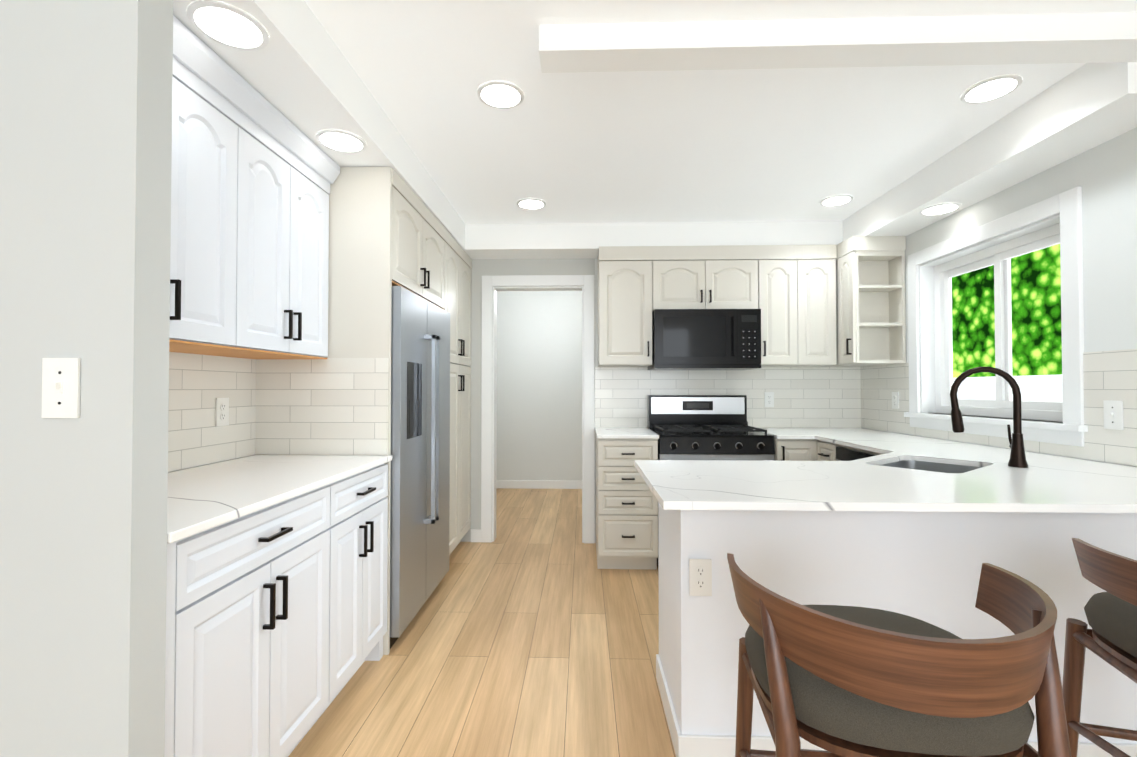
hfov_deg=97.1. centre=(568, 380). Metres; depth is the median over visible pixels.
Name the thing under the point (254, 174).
upper cabinet
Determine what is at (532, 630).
floor
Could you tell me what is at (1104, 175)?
wall
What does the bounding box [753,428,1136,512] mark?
countertop
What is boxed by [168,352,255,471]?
wall tile
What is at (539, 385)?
wall
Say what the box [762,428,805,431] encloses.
countertop
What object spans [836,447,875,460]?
dishwasher
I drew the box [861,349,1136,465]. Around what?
wall tile
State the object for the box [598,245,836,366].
upper cabinet
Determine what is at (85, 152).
wall
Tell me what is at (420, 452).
fridge
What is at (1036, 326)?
backdrop
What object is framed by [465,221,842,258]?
ceiling soffit
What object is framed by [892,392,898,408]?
electrical outlet
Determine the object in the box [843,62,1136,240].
ceiling soffit
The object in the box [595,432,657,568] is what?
base cabinet
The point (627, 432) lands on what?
countertop
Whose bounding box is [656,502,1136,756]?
base cabinet
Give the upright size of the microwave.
0.423 m
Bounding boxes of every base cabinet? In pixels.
[164,463,387,756]
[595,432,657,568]
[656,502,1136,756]
[773,438,880,460]
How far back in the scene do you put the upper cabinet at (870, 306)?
3.50 m
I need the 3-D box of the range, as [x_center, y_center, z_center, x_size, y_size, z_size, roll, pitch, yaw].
[0.992,0.696,3.615,0.752,1.175,0.705,0,-1,2]
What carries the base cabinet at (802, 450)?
on the floor
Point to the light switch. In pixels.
(60, 387)
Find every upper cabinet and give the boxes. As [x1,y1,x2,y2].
[169,15,339,358]
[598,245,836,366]
[818,235,905,366]
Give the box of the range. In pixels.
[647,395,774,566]
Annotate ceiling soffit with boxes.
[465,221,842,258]
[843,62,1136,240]
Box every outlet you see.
[215,398,228,425]
[689,559,711,595]
[764,392,773,406]
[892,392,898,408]
[1103,400,1123,429]
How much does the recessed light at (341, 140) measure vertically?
0.008 m
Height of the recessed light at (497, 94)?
0.008 m
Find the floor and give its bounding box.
[288,488,675,756]
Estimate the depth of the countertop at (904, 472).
1.60 m
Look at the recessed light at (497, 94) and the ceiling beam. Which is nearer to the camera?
the ceiling beam
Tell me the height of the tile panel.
0.448 m
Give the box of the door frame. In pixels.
[481,275,594,542]
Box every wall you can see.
[0,0,172,756]
[168,454,255,472]
[460,259,817,542]
[496,291,581,480]
[866,127,1136,466]
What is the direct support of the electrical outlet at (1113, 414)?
attached to the wall tile at (1110, 375)
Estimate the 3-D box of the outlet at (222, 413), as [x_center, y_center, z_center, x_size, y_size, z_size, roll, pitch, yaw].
[-1.460,0.131,2.120,0.008,0.118,0.072,0,-1,2]
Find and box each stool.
[727,553,1071,756]
[1062,538,1136,756]
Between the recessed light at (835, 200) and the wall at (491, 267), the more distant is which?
the wall at (491, 267)
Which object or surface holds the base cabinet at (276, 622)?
on the floor
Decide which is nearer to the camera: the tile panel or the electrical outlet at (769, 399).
the tile panel
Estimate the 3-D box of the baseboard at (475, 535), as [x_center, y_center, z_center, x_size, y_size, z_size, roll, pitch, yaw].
[-0.740,1.240,4.017,0.084,0.100,0.012,0,-1,2]
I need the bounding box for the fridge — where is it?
[390,286,449,648]
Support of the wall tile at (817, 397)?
attached to the wall at (491, 267)
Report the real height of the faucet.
0.396 m
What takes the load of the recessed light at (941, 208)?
attached to the ceiling soffit at (1084, 108)
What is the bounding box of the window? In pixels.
[904,186,1087,446]
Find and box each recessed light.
[187,0,268,50]
[316,129,366,152]
[477,80,523,108]
[517,198,545,209]
[820,194,852,205]
[919,202,960,215]
[960,74,1022,103]
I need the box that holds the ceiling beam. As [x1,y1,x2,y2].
[539,12,1136,72]
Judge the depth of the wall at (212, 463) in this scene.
2.08 m
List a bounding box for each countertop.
[167,455,391,542]
[595,427,658,438]
[634,456,1136,511]
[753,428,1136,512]
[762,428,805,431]
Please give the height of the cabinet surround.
2.266 m
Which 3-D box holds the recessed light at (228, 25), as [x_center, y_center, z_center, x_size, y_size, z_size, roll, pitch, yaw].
[-0.974,-1.015,1.442,0.196,0.008,0.196,0,-1,2]
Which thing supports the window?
in the wall at (1104, 175)
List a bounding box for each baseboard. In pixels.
[471,529,480,541]
[496,480,581,488]
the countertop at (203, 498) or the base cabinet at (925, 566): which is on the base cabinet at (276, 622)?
the countertop at (203, 498)
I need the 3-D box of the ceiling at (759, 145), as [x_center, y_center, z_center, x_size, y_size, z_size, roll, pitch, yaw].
[-0.921,-1.258,1.539,6.600,0.100,9.650,0,-1,2]
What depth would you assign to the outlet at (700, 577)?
1.63 m
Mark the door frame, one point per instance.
(585, 284)
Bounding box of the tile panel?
[255,358,387,454]
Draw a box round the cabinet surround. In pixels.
[256,167,471,654]
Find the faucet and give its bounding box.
[950,367,1027,467]
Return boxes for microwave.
[648,309,760,369]
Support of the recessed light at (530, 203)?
in the ceiling at (759, 145)
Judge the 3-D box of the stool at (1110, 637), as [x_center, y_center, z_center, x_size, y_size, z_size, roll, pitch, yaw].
[1.436,0.810,1.059,0.544,0.873,0.536,0,-1,2]
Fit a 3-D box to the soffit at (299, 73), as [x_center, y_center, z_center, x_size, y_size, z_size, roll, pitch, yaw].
[-1.135,-1.097,2.584,0.650,0.190,2.970,0,-1,2]
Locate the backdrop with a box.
[952,244,1062,406]
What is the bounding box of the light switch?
[42,358,80,417]
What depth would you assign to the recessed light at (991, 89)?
2.06 m
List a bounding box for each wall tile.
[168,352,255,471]
[595,367,860,427]
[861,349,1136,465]
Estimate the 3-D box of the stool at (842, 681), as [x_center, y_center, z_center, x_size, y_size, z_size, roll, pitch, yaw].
[0.594,0.808,0.971,0.535,0.873,0.504,0,-1,2]
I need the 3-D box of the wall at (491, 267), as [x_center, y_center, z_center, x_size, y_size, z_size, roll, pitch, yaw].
[0.450,0.060,4.066,3.990,2.460,0.120,0,-1,2]
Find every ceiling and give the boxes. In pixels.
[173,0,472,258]
[304,0,1136,223]
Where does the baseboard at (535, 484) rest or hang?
attached to the wall at (539, 385)

